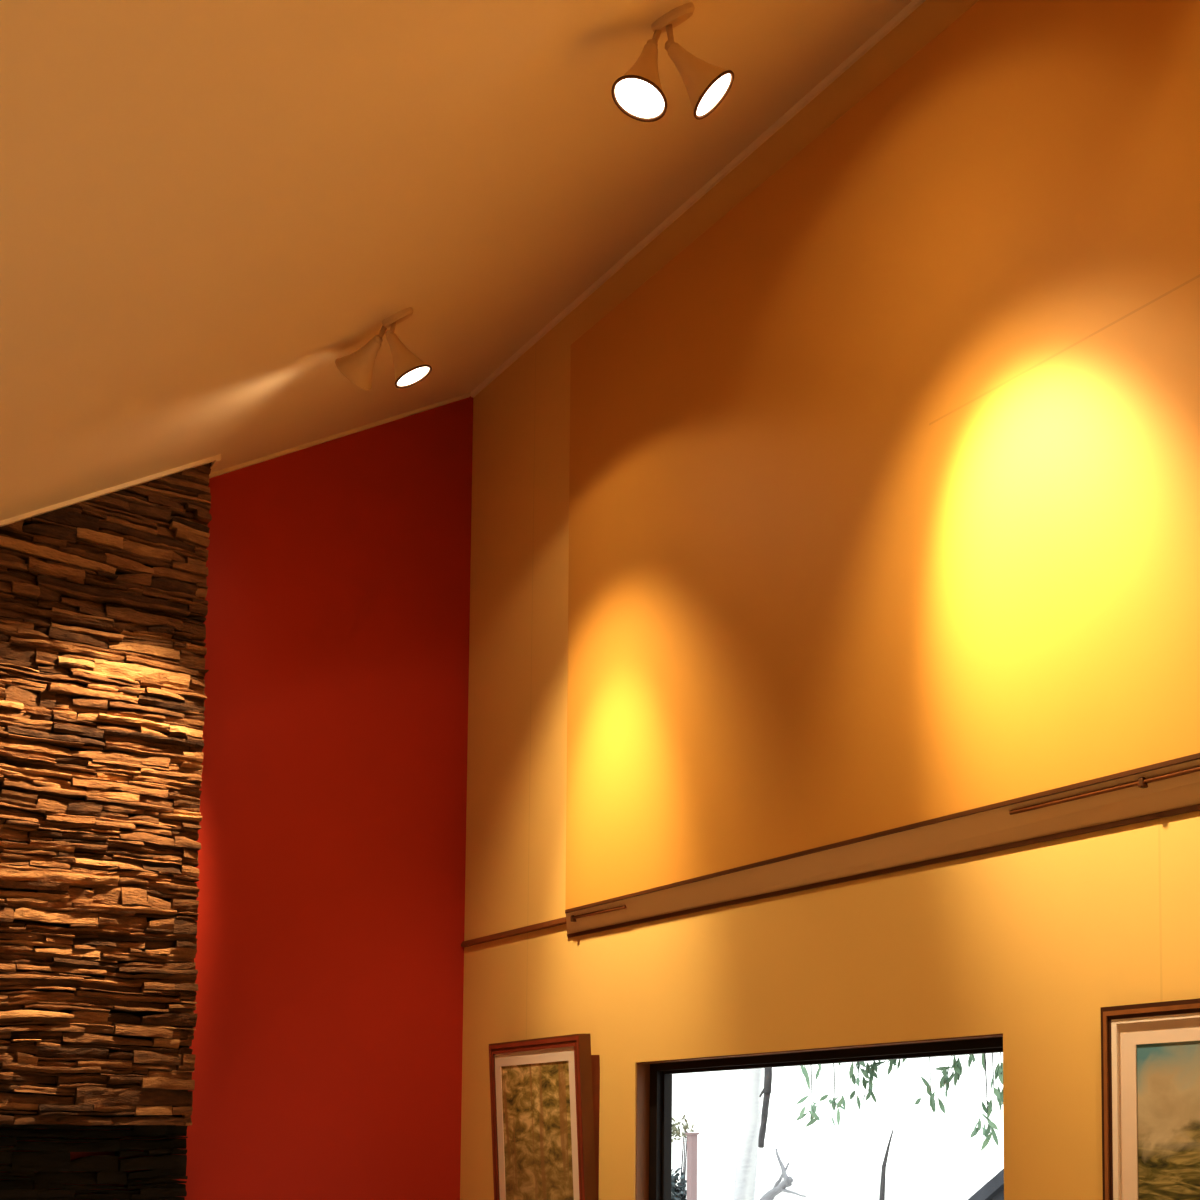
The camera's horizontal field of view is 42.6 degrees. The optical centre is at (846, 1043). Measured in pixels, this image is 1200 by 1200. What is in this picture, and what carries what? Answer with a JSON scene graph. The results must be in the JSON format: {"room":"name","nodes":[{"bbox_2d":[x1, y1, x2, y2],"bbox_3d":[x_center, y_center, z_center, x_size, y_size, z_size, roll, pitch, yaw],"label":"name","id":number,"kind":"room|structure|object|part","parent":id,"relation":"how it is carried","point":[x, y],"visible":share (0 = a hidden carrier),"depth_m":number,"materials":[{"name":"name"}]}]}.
{"room":"living room","nodes":[
{"label":"living room","id":0,"kind":"room"},
{"bbox_2d":[0,396,472,1199],"bbox_3d":[-4.541,-0.645,4.863,7.000,5.226,0.120,3,-5,-39],"label":"wall","id":1,"kind":"structure","parent":0,"point":[327,1044],"depth_m":6.66,"materials":[{"name":"red paint"}]},
{"bbox_2d":[210,454,220,470],"bbox_3d":[-2.648,-2.386,6.244,0.019,0.038,0.263,3,-5,-39],"label":"trim","id":2,"kind":"structure","parent":1,"relation":"attached to","point":[218,457],"depth_m":6.15,"materials":[{"name":"beige paint"}]},
{"bbox_2d":[209,392,470,478],"bbox_3d":[-2.268,-2.735,6.757,1.218,0.780,0.018,3,-5,-39],"label":"trim","id":3,"kind":"structure","parent":1,"relation":"attached to","point":[320,441],"depth_m":6.73,"materials":[{"name":"beige paint"}]},
{"bbox_2d":[0,0,911,520],"bbox_3d":[-1.497,-2.450,1.265,7.260,2.536,9.796,3,-5,-39],"label":"ceiling","id":4,"kind":"structure","parent":0,"point":[207,207],"depth_m":4.22,"materials":[{"name":"beige paint"}]},
{"bbox_2d":[335,307,431,389],"bbox_3d":[-1.669,-2.503,5.451,0.362,0.290,0.142,-1,-4,17],"label":"spotlight","id":5,"kind":"object","parent":4,"relation":"attached to","point":[357,367],"visible":1,"depth_m":5.42,"materials":[{"name":"beige metal"}]},
{"bbox_3d":[-1.681,-2.555,5.422,0.046,0.071,0.028,3,-5,-39],"label":"stem","id":6,"kind":"part","parent":5,"relation":"part of","materials":[{"name":"metal"}]},
{"bbox_3d":[-1.637,-2.566,5.401,0.032,0.079,0.058,0,-4,-4],"label":"stem","id":7,"kind":"part","parent":5,"relation":"part of","materials":[{"name":"metal"}]},
{"bbox_3d":[-1.618,-2.617,5.417,0.121,0.067,0.065,-1,-4,17],"label":"ceiling plate","id":8,"kind":"part","parent":5,"relation":"part of","materials":[{"name":"metal"}]},
{"bbox_2d":[611,2,733,121],"bbox_3d":[-0.454,-2.585,3.942,0.321,0.302,0.146,1,-4,-17],"label":"spotlight","id":9,"kind":"object","parent":4,"relation":"attached to","point":[638,93],"visible":1,"depth_m":3.93,"materials":[{"name":"beige metal"}]},
{"bbox_3d":[-0.503,-2.640,3.949,0.031,0.082,0.058,-2,-4,31],"label":"stem","id":10,"kind":"part","parent":9,"relation":"part of","materials":[{"name":"metal"}]},
{"bbox_3d":[-0.466,-2.645,3.951,0.030,0.090,0.042,3,-5,-39],"label":"stem","id":11,"kind":"part","parent":9,"relation":"part of","materials":[{"name":"metal"}]},
{"bbox_3d":[-0.459,-2.702,3.960,0.121,0.067,0.065,-1,-4,17],"label":"ceiling plate","id":12,"kind":"part","parent":9,"relation":"part of","materials":[{"name":"metal"}]},
{"bbox_2d":[460,0,1199,1199],"bbox_3d":[1.276,-0.744,3.366,0.150,5.226,9.536,3,-5,-39],"label":"wall","id":13,"kind":"structure","parent":0,"point":[1027,944],"depth_m":5.28,"materials":[{"name":"yellow paint"}]},
{"bbox_2d":[461,917,565,946],"bbox_3d":[-1.474,-0.489,6.618,0.016,0.026,1.005,3,-5,-39],"label":"trim","id":14,"kind":"structure","parent":13,"relation":"attached to","point":[560,921],"depth_m":6.58,"materials":[{"name":"brown wood"}]},
{"bbox_2d":[489,1034,599,1199],"bbox_3d":[-1.253,0.504,6.250,0.146,1.051,0.800,3,-5,-39],"label":"framed painting","id":15,"kind":"object","parent":13,"relation":"attached to","point":[545,1092],"visible":1,"depth_m":6.17,"materials":[{"name":"brown wood"}]},
{"bbox_2d":[471,0,925,397],"bbox_3d":[1.209,-3.342,3.482,0.022,0.026,9.536,3,-5,-39],"label":"trim","id":16,"kind":"structure","parent":13,"relation":"attached to","point":[906,11],"depth_m":5.55,"materials":[{"name":"beige paint"}]},
{"bbox_2d":[636,1034,1002,1199],"bbox_3d":[-0.155,0.590,4.993,0.180,1.138,2.046,3,-5,-39],"label":"window","id":17,"kind":"structure","parent":13,"relation":"in","point":[654,1078],"depth_m":5.58,"materials":[{"name":"black metal"}]},
{"bbox_2d":[565,0,1199,909],"bbox_3d":[1.510,-1.956,2.997,0.050,2.397,8.546,3,-5,-39],"label":"wall panel","id":18,"kind":"object","parent":13,"relation":"attached to","point":[884,485],"visible":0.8,"depth_m":4.58,"materials":[{"name":"yellow paint"}]},
{"bbox_2d":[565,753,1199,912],"bbox_3d":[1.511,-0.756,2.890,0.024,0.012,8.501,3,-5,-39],"label":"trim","id":19,"kind":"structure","parent":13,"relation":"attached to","point":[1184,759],"depth_m":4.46,"materials":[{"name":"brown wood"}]},
{"bbox_2d":[566,759,1199,937],"bbox_3d":[1.511,-0.680,2.911,0.050,0.161,8.542,3,-5,-39],"label":"trim","id":20,"kind":"structure","parent":13,"relation":"attached to","point":[994,827],"depth_m":4.48,"materials":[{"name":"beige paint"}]},
{"bbox_2d":[571,905,625,921],"bbox_3d":[-0.988,-0.521,5.978,0.021,0.025,0.420,3,-5,-39],"label":"rod","id":21,"kind":"object","parent":20,"relation":"attached to","point":[573,918],"visible":1,"depth_m":5.98,"materials":[{"name":"brown metal"}]},
{"bbox_2d":[1009,766,1199,814],"bbox_3d":[1.002,-0.685,3.522,0.021,0.025,1.730,3,-5,-39],"label":"rod","id":22,"kind":"object","parent":13,"relation":"attached to","point":[1142,782],"visible":1,"depth_m":3.90,"materials":[{"name":"brown metal"}]},
{"bbox_2d":[1101,998,1199,1199],"bbox_3d":[1.031,0.350,3.448,0.033,0.950,1.150,3,-5,-39],"label":"framed painting","id":23,"kind":"object","parent":13,"relation":"attached to","point":[1150,1052],"visible":1,"depth_m":3.79,"materials":[{"name":"brown wood"}]},
{"bbox_3d":[-1.497,1.779,0.987,7.260,0.120,9.796,3,-5,-39],"label":"floor","id":24,"kind":"structure","parent":0,"visible":0},
{"bbox_2d":[0,462,211,1199],"bbox_3d":[-3.688,-0.255,5.274,2.680,4.506,0.277,3,-5,-39],"label":"chimney breast","id":25,"kind":"object","parent":24,"relation":"on","point":[104,609],"visible":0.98,"depth_m":5.85,"materials":[{"name":"brown stone"}]},
{"bbox_2d":[0,456,215,526],"bbox_3d":[-3.533,-1.674,5.322,2.457,1.556,0.020,3,-5,-39],"label":"trim","id":26,"kind":"structure","parent":25,"relation":"attached to","point":[213,458],"depth_m":5.87,"materials":[{"name":"beige paint"}]},
{"label":"outside","id":27,"kind":"structure","parent":0,"visible":0},
{"bbox_2d":[676,1178,988,1199],"bbox_3d":[5.745,5.035,43.028,56.600,0.100,80.000,3,-5,-39],"label":"ground","id":28,"kind":"structure","parent":27,"point":[830,1189],"depth_m":71.28,"materials":[{"name":"white snow"}]},
{"bbox_2d":[671,1167,686,1199],"bbox_3d":[-2.541,2.701,22.067,0.507,1.812,0.518,2,-4,-27],"label":"shrub","id":29,"kind":"object","parent":28,"relation":"on","point":[679,1192],"visible":0.59,"depth_m":22.03,"materials":[{"name":"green plant"}]},
{"bbox_2d":[671,1115,693,1193],"bbox_3d":[-2.879,2.515,25.658,0.659,2.652,0.558,-1,-4,14],"label":"shrub","id":30,"kind":"object","parent":28,"relation":"on","point":[675,1130],"visible":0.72,"depth_m":25.72,"materials":[{"name":"green plant"}]},
{"bbox_3d":[-2.908,2.667,25.685,0.347,2.352,0.173,1,-4,-15],"label":"stem","id":31,"kind":"part","parent":30,"relation":"part of","materials":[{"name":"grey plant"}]},
{"bbox_2d":[685,1133,698,1199],"bbox_3d":[-2.240,2.431,21.715,0.140,2.300,0.160,3,-5,-39],"label":"post","id":32,"kind":"object","parent":28,"relation":"on","point":[691,1137],"visible":1,"depth_m":21.72,"materials":[{"name":"paint"}]},
{"bbox_2d":[733,1068,771,1199],"bbox_3d":[-0.914,0.428,15.985,0.443,5.568,4.927,0,-4,-7],"label":"leaning tree","id":33,"kind":"object","parent":28,"relation":"on","point":[751,1133],"visible":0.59,"depth_m":18.02,"materials":[{"name":"grey plant"}]},
{"bbox_2d":[760,1148,805,1199],"bbox_3d":[-1.022,2.481,20.292,0.307,2.143,1.654,2,-4,-25],"label":"bare tree","id":34,"kind":"object","parent":28,"relation":"on","point":[778,1188],"visible":1,"depth_m":20.05,"materials":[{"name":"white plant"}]},
{"bbox_2d":[879,1130,892,1199],"bbox_3d":[0.356,1.922,13.761,0.058,2.272,0.214,3,-5,-39],"label":"sapling","id":35,"kind":"object","parent":28,"relation":"on","point":[883,1170],"visible":1,"depth_m":13.81,"materials":[{"name":"grey plant"}]},
{"bbox_2d":[796,1052,1002,1150],"bbox_3d":[1.185,0.369,10.324,3.875,4.972,1.126,-2,-4,23],"label":"weeping tree","id":36,"kind":"object","parent":28,"relation":"on","point":[957,1066],"visible":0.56,"depth_m":10.41,"materials":[{"name":"green plant"}]},
{"bbox_2d":[968,1168,1003,1199],"bbox_3d":[3.295,1.770,14.116,3.000,2.620,3.920,3,-5,-39],"label":"neighbouring house","id":37,"kind":"structure","parent":28,"relation":"on","point":[993,1189],"depth_m":14.17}
]}

